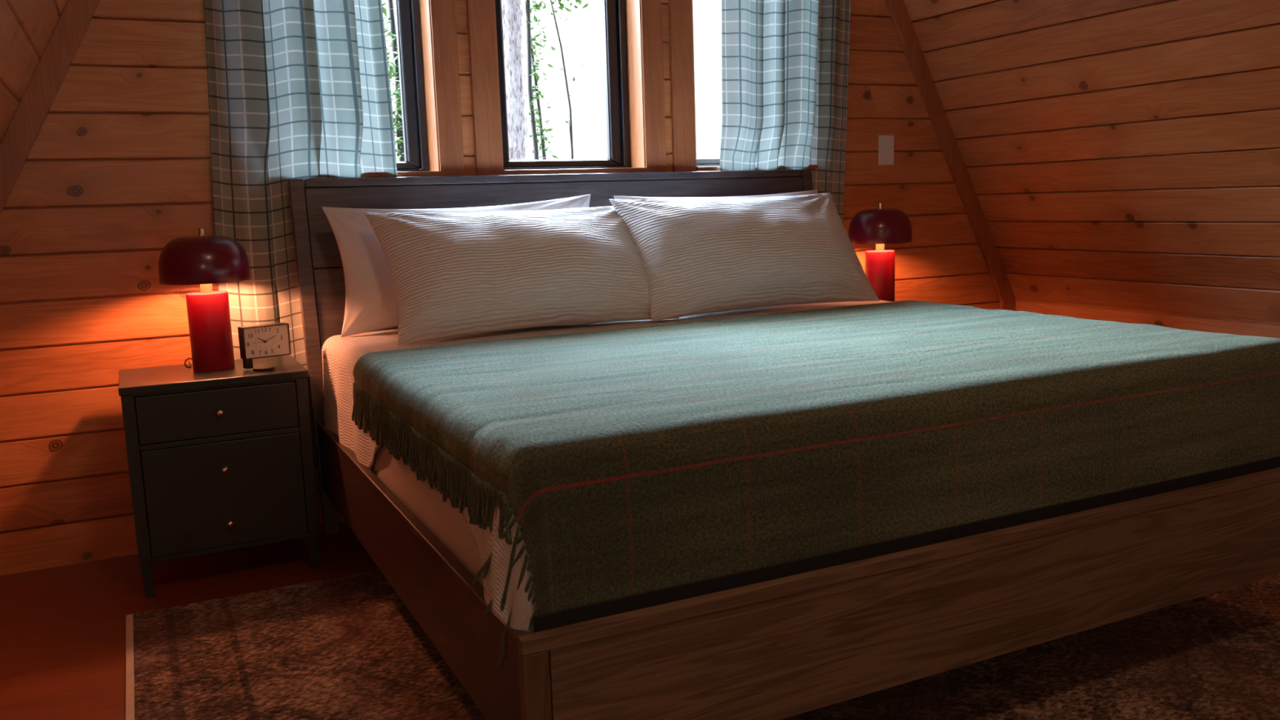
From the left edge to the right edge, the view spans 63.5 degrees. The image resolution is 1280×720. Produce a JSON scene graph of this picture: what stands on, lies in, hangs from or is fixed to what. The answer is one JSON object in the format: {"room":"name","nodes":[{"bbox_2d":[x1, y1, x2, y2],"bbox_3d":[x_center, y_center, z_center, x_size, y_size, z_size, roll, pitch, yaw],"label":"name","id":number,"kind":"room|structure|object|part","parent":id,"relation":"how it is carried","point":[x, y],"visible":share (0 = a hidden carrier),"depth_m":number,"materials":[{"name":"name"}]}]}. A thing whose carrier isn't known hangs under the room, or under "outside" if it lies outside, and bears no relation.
{"room":"cabin bedroom","nodes":[
{"label":"cabin bedroom","id":0,"kind":"room"},
{"bbox_2d":[0,0,67,142],"bbox_3d":[-0.269,-0.601,0.077,1.185,2.182,6.600,-6,10,-26],"label":"wall","id":1,"kind":"structure","parent":0,"point":[27,27],"depth_m":2.67,"materials":[{"name":"brown wood"}]},
{"bbox_2d":[0,520,379,719],"bbox_3d":[1.223,0.910,1.136,5.400,0.100,6.800,-6,10,-26],"label":"floor","id":2,"kind":"structure","parent":0,"point":[63,628],"depth_m":2.88,"materials":[{"name":"laminate"}]},
{"bbox_2d":[118,355,319,598],"bbox_3d":[-1.262,0.329,3.116,0.498,0.604,0.398,-6,10,-26],"label":"nightstand","id":3,"kind":"object","parent":2,"relation":"on","point":[220,460],"visible":1,"depth_m":2.95,"materials":[{"name":"grey paint"}]},
{"bbox_3d":[-1.396,0.382,2.877,0.032,0.582,0.032,-6,10,-26],"label":"leg","id":4,"kind":"part","parent":3,"relation":"part of","materials":[{"name":"grey paint"}]},
{"bbox_3d":[-1.546,0.340,3.180,0.032,0.582,0.032,-6,10,-26],"label":"leg","id":5,"kind":"part","parent":3,"relation":"part of","materials":[{"name":"grey paint"}]},
{"bbox_2d":[158,227,250,372],"bbox_3d":[-1.307,-0.180,3.073,0.296,0.419,0.248,0,9,12],"label":"table lamp","id":6,"kind":"object","parent":3,"relation":"on","point":[203,260],"visible":1,"depth_m":3.02,"materials":[{"name":"red paint"}]},
{"bbox_3d":[-1.387,0.000,3.170,0.029,0.035,0.172,-6,10,-26],"label":"cord","id":7,"kind":"part","parent":6,"relation":"part of","materials":[{"name":"black plastic"}]},
{"bbox_3d":[-1.287,-0.299,3.050,0.248,0.135,0.248,-6,10,-26],"label":"lamp shade","id":8,"kind":"part","parent":6,"relation":"part of","materials":[{"name":"red metal"}]},
{"bbox_3d":[-1.195,0.148,2.938,0.421,0.132,0.019,-6,10,-26],"label":"drawer","id":9,"kind":"part","parent":3,"relation":"part of","materials":[{"name":"grey paint"}]},
{"bbox_3d":[-1.187,0.149,2.918,0.019,0.019,0.024,-6,10,-26],"label":"knob","id":10,"kind":"part","parent":3,"relation":"part of","materials":[{"name":"silver metal"}]},
{"bbox_3d":[-1.188,0.383,2.974,0.421,0.305,0.019,-6,10,-26],"label":"drawer","id":11,"kind":"part","parent":3,"relation":"part of","materials":[{"name":"grey paint"}]},
{"bbox_3d":[-1.181,0.312,2.943,0.019,0.019,0.024,-6,10,-26],"label":"knob","id":12,"kind":"part","parent":3,"relation":"part of","materials":[{"name":"silver metal"}]},
{"bbox_3d":[-1.176,0.470,2.967,0.019,0.019,0.024,-6,10,-26],"label":"knob","id":13,"kind":"part","parent":3,"relation":"part of","materials":[{"name":"silver metal"}]},
{"bbox_2d":[237,322,291,371],"bbox_3d":[-1.101,-0.038,3.056,0.136,0.129,0.083,-9,11,-38],"label":"alarm clock","id":14,"kind":"object","parent":3,"relation":"on","point":[272,340],"visible":1,"depth_m":3.05,"materials":[{"name":"black plastic"}]},
{"bbox_3d":[-0.985,0.338,3.074,0.032,0.582,0.032,-6,10,-26],"label":"leg","id":15,"kind":"part","parent":3,"relation":"part of","materials":[{"name":"grey paint"}]},
{"bbox_2d":[124,569,1279,719],"bbox_3d":[0.689,0.713,2.163,3.180,0.010,2.900,-6,10,-26],"label":"area rug","id":16,"kind":"object","parent":2,"relation":"on","point":[345,647],"visible":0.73,"depth_m":2.34,"materials":[{"name":"brown carpet"}]},
{"bbox_2d":[288,168,1279,719],"bbox_3d":[0.249,0.033,2.882,1.994,1.164,2.079,-6,10,-26],"label":"bed","id":17,"kind":"object","parent":16,"relation":"on","point":[784,641],"visible":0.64,"depth_m":1.97,"materials":[{"name":"brown wood"}]},
{"bbox_3d":[-1.040,-0.009,3.294,0.044,1.132,0.034,-6,1,-26],"label":"headboard post","id":18,"kind":"part","parent":17,"relation":"part of","materials":[{"name":"brown wood"}]},
{"bbox_3d":[-0.166,-0.128,3.713,1.904,0.505,0.020,-6,1,-26],"label":"headboard panel","id":19,"kind":"part","parent":17,"relation":"part of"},
{"bbox_3d":[-0.592,0.418,2.446,0.024,0.220,1.901,-6,10,-26],"label":"rail","id":20,"kind":"part","parent":17,"relation":"part of","materials":[{"name":"brown wood"}]},
{"bbox_2d":[370,442,538,633],"bbox_3d":[0.274,0.108,2.849,1.920,0.319,1.850,-6,10,-26],"label":"mattress","id":21,"kind":"object","parent":17,"relation":"on","point":[450,526],"visible":0.02,"depth_m":2.13,"materials":[{"name":"white fabric"}]},
{"bbox_2d":[321,299,891,670],"bbox_3d":[0.283,0.135,2.813,1.987,0.389,1.809,-6,10,-26],"label":"sheet","id":22,"kind":"object","parent":21,"relation":"on","point":[340,356],"visible":0.22,"depth_m":2.89,"materials":[{"name":"white fabric"}]},
{"bbox_2d":[321,194,591,337],"bbox_3d":[-0.537,-0.319,3.335,0.906,0.407,0.192,-6,10,-26],"label":"pillow","id":23,"kind":"object","parent":22,"relation":"on","point":[371,305],"visible":0.39,"depth_m":3.15,"materials":[{"name":"white fabric"}]},
{"bbox_2d":[364,205,679,345],"bbox_3d":[-0.344,-0.283,3.179,0.916,0.366,0.320,-7,10,-29],"label":"pillow sham","id":24,"kind":"object","parent":22,"relation":"on","point":[452,274],"visible":0.84,"depth_m":3.05,"materials":[{"name":"white fabric"}]},
{"bbox_2d":[613,189,817,199],"bbox_3d":[0.329,-0.409,3.740,0.862,0.392,0.188,-6,10,-26],"label":"pillow","id":25,"kind":"object","parent":22,"relation":"on","point":[810,192],"visible":0.12,"depth_m":3.74,"materials":[{"name":"white fabric"}]},
{"bbox_2d":[608,192,879,321],"bbox_3d":[0.366,-0.366,3.492,0.904,0.380,0.315,-6,10,-26],"label":"pillow sham","id":26,"kind":"object","parent":22,"relation":"on","point":[703,255],"visible":0.97,"depth_m":3.36,"materials":[{"name":"white fabric"}]},
{"bbox_2d":[351,300,1279,666],"bbox_3d":[0.385,0.151,2.584,2.000,0.385,1.340,-6,10,-26],"label":"blanket","id":27,"kind":"object","parent":22,"relation":"on","point":[625,462],"visible":1,"depth_m":1.99,"materials":[{"name":"green fabric"}]},
{"bbox_3d":[-0.157,0.631,1.609,0.042,0.377,0.024,-6,10,-26],"label":"foot post","id":28,"kind":"part","parent":17,"relation":"part of","materials":[{"name":"brown wood"}]},
{"bbox_3d":[-0.217,-0.652,3.704,1.897,0.026,0.026,-6,1,-26],"label":"headboard rail","id":29,"kind":"part","parent":17,"relation":"part of","materials":[{"name":"brown wood"}]},
{"bbox_3d":[-0.203,-0.510,3.706,1.904,0.255,0.020,-6,1,-26],"label":"headboard panel","id":30,"kind":"part","parent":17,"relation":"part of","materials":[{"name":"brown wood"}]},
{"bbox_3d":[0.249,0.624,1.854,0.040,0.291,0.045,-6,10,-26],"label":"leg","id":31,"kind":"part","parent":17,"relation":"part of","materials":[{"name":"brown wood"}]},
{"bbox_3d":[0.711,-0.195,4.134,0.042,1.132,0.034,-6,1,-26],"label":"headboard post","id":32,"kind":"part","parent":17,"relation":"part of","materials":[{"name":"brown wood"}]},
{"bbox_3d":[0.712,0.463,2.015,1.895,0.224,0.020,-6,10,-26],"label":"foot panel","id":33,"kind":"part","parent":17,"relation":"part of","materials":[{"name":"brown wood"}]},
{"bbox_2d":[894,299,973,306],"bbox_3d":[1.038,0.085,4.220,0.498,0.604,0.398,-6,10,-26],"label":"nightstand","id":34,"kind":"object","parent":2,"relation":"on","point":[905,300],"visible":0.02,"depth_m":4.39,"materials":[{"name":"grey paint"}]},
{"bbox_2d":[848,202,911,302],"bbox_3d":[0.939,-0.419,4.151,0.296,0.419,0.248,0,9,12],"label":"table lamp","id":35,"kind":"object","parent":34,"relation":"on","point":[879,226],"visible":0.85,"depth_m":4.07,"materials":[{"name":"red"}]},
{"bbox_3d":[0.959,-0.537,4.128,0.248,0.135,0.248,-6,10,-26],"label":"lamp shade","id":36,"kind":"part","parent":35,"relation":"part of","materials":[{"name":"red paint"}]},
{"bbox_2d":[0,0,999,575],"bbox_3d":[-0.318,-0.849,3.841,5.900,2.851,0.200,-6,10,-26],"label":"wall","id":37,"kind":"structure","parent":0,"point":[117,169],"depth_m":3.18,"materials":[{"name":"brown wood"}]},
{"bbox_2d":[0,0,100,214],"bbox_3d":[-1.671,-0.671,3.071,1.155,2.620,0.022,-6,10,-26],"label":"trim","id":38,"kind":"structure","parent":37,"relation":"attached to","point":[36,102],"depth_m":3.01,"materials":[{"name":"brown wood"}]},
{"bbox_2d":[367,0,465,177],"bbox_3d":[-1.007,-1.199,3.435,0.745,1.330,0.230,-6,10,-26],"label":"window","id":39,"kind":"structure","parent":37,"relation":"in","point":[426,29],"depth_m":3.57,"materials":[{"name":"brown wood"}]},
{"bbox_3d":[-0.984,-0.627,3.525,0.564,0.016,0.230,-6,10,-26],"label":"sill","id":40,"kind":"part","parent":39,"relation":"part of","materials":[{"name":"brown wood"}]},
{"bbox_3d":[-1.028,-1.155,3.499,0.504,1.014,0.040,-6,10,-26],"label":"sash","id":41,"kind":"part","parent":39,"relation":"part of","materials":[{"name":"black"}]},
{"bbox_3d":[-1.029,-1.163,3.500,0.556,1.052,0.085,-6,10,-26],"label":"frame","id":42,"kind":"part","parent":39,"relation":"part of","materials":[{"name":"black"}]},
{"bbox_3d":[-0.941,-0.569,3.448,0.564,0.078,0.020,-6,10,-26],"label":"casing","id":43,"kind":"part","parent":39,"relation":"part of","materials":[{"name":"brown wood"}]},
{"bbox_3d":[-0.668,-1.174,3.500,0.086,1.240,0.020,-6,10,-26],"label":"casing","id":44,"kind":"part","parent":39,"relation":"part of","materials":[{"name":"brown wood"}]},
{"bbox_2d":[466,0,666,175],"bbox_3d":[-0.298,-1.274,3.776,0.745,1.330,0.230,-6,10,-26],"label":"window","id":45,"kind":"structure","parent":37,"relation":"in","point":[633,32],"depth_m":3.86,"materials":[{"name":"brown wood"}]},
{"bbox_3d":[-0.546,-1.187,3.558,0.095,1.240,0.020,-6,10,-26],"label":"casing","id":46,"kind":"part","parent":45,"relation":"part of","materials":[{"name":"brown wood"}]},
{"bbox_3d":[-0.319,-1.230,3.839,0.504,1.014,0.040,-6,10,-26],"label":"sash","id":47,"kind":"part","parent":45,"relation":"part of","materials":[{"name":"black"}]},
{"bbox_3d":[-0.320,-1.238,3.840,0.556,1.052,0.085,-6,10,-26],"label":"frame","id":48,"kind":"part","parent":45,"relation":"part of","materials":[{"name":"black"}]},
{"bbox_3d":[-0.232,-0.644,3.788,0.564,0.078,0.020,-6,10,-26],"label":"casing","id":49,"kind":"part","parent":45,"relation":"part of","materials":[{"name":"brown wood"}]},
{"bbox_3d":[-0.275,-0.702,3.866,0.564,0.016,0.230,-6,10,-26],"label":"sill","id":50,"kind":"part","parent":45,"relation":"part of","materials":[{"name":"brown wood"}]},
{"bbox_3d":[0.041,-1.249,3.840,0.086,1.240,0.020,-6,10,-26],"label":"casing","id":51,"kind":"part","parent":45,"relation":"part of","materials":[{"name":"brown wood"}]},
{"bbox_2d":[668,0,817,172],"bbox_3d":[0.403,-1.348,4.112,0.744,1.330,0.230,-6,10,-26],"label":"window","id":52,"kind":"structure","parent":37,"relation":"in","point":[680,11],"depth_m":3.92,"materials":[{"name":"brown wood"}]},
{"bbox_3d":[0.154,-1.261,3.894,0.094,1.240,0.020,-6,10,-26],"label":"casing","id":53,"kind":"part","parent":52,"relation":"part of","materials":[{"name":"brown wood"}]},
{"bbox_3d":[0.381,-1.305,4.175,0.504,1.014,0.040,-6,10,-26],"label":"sash","id":54,"kind":"part","parent":52,"relation":"part of","materials":[{"name":"black"}]},
{"bbox_3d":[0.380,-1.312,4.176,0.556,1.052,0.085,-6,10,-26],"label":"frame","id":55,"kind":"part","parent":52,"relation":"part of","materials":[{"name":"black"}]},
{"bbox_3d":[0.424,-0.777,4.202,0.564,0.016,0.230,-6,10,-26],"label":"sill","id":56,"kind":"part","parent":52,"relation":"part of","materials":[{"name":"brown wood"}]},
{"bbox_2d":[878,135,893,164],"bbox_3d":[1.049,-0.891,4.389,0.080,0.124,0.019,-6,10,-26],"label":"light switch","id":57,"kind":"object","parent":37,"relation":"attached to","point":[886,143],"visible":1,"depth_m":4.39,"materials":[{"name":"white plastic"}]},
{"bbox_2d":[884,0,1015,311],"bbox_3d":[1.200,-0.976,4.450,1.155,2.620,0.022,-6,10,-26],"label":"trim","id":58,"kind":"structure","parent":37,"relation":"attached to","point":[897,10],"depth_m":4.53,"materials":[{"name":"brown wood"}]},
{"bbox_2d":[902,0,1279,321],"bbox_3d":[2.671,-0.912,1.489,1.185,2.182,6.600,-6,10,-26],"label":"wall","id":59,"kind":"structure","parent":0,"point":[1121,153],"depth_m":3.85,"materials":[{"name":"brown wood"}]},
{"bbox_2d":[1015,297,1279,338],"bbox_3d":[3.227,0.429,1.949,0.060,0.675,6.600,-6,10,-26],"label":"wall","id":60,"kind":"structure","parent":0,"point":[1206,323],"depth_m":4.14,"materials":[{"name":"brown wood"}]},
{"label":"outside","id":61,"kind":"structure","parent":0,"visible":0},
{"bbox_3d":[-10.319,0.662,21.641,60.000,0.100,39.700,-6,10,-26],"label":"ground","id":62,"kind":"structure","parent":61,"visible":0},
{"bbox_2d":[382,0,404,161],"bbox_3d":[-1.839,-0.591,7.920,0.583,6.001,1.102,-8,11,-37],"label":"sapling","id":63,"kind":"object","parent":62,"relation":"on","point":[393,68],"visible":0.29,"depth_m":7.59,"materials":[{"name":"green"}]},
{"bbox_2d":[501,0,530,159],"bbox_3d":[-0.978,-2.124,7.836,0.321,9.000,0.320,-6,10,-26],"label":"pine tree","id":64,"kind":"object","parent":62,"relation":"on","point":[513,16],"visible":0.23,"depth_m":7.75,"materials":[{"name":"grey plant"}]},
{"bbox_2d":[524,0,555,159],"bbox_3d":[-0.862,-0.756,8.793,0.392,6.000,0.562,-6,10,-26],"label":"sapling","id":65,"kind":"object","parent":62,"relation":"on","point":[527,3],"visible":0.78,"depth_m":8.55,"materials":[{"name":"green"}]},
{"bbox_3d":[-0.853,-0.760,8.816,0.069,6.000,0.051,-6,10,-26],"label":"stem","id":66,"kind":"part","parent":65,"relation":"part of","materials":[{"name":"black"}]},
{"bbox_2d":[528,0,588,159],"bbox_3d":[-0.733,-0.880,9.583,0.914,5.997,0.978,-6,10,-26],"label":"sapling","id":67,"kind":"object","parent":62,"relation":"on","point":[542,146],"visible":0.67,"depth_m":9.40,"materials":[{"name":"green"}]},
{"bbox_3d":[-0.878,-0.835,9.636,0.150,5.900,0.039,-6,10,-26],"label":"stem","id":68,"kind":"part","parent":67,"relation":"part of","materials":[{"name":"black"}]},
{"bbox_2d":[550,0,582,159],"bbox_3d":[-0.619,-1.152,10.629,1.004,6.209,0.585,-6,10,-26],"label":"sapling","id":69,"kind":"object","parent":62,"relation":"on","point":[570,122],"visible":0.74,"depth_m":10.45,"materials":[{"name":"black plant"}]},
{"bbox_3d":[-0.259,-1.828,3.587,2.440,0.018,0.063,-6,10,-26],"label":"curtain rod","id":70,"kind":"object","parent":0,"visible":0},
{"bbox_2d":[204,0,397,491],"bbox_3d":[-1.057,-0.635,3.301,0.601,2.184,0.103,-6,10,-27],"label":"curtain","id":71,"kind":"object","parent":70,"relation":"hanging from","point":[298,89],"visible":0.45,"depth_m":3.28,"materials":[{"name":"fabric"}]},
{"bbox_2d":[720,0,850,224],"bbox_3d":[0.606,-0.812,4.103,0.633,2.184,0.105,-6,10,-26],"label":"curtain","id":72,"kind":"object","parent":70,"relation":"hanging from","point":[785,63],"visible":0.39,"depth_m":4.06,"materials":[{"name":"fabric"}]}
]}

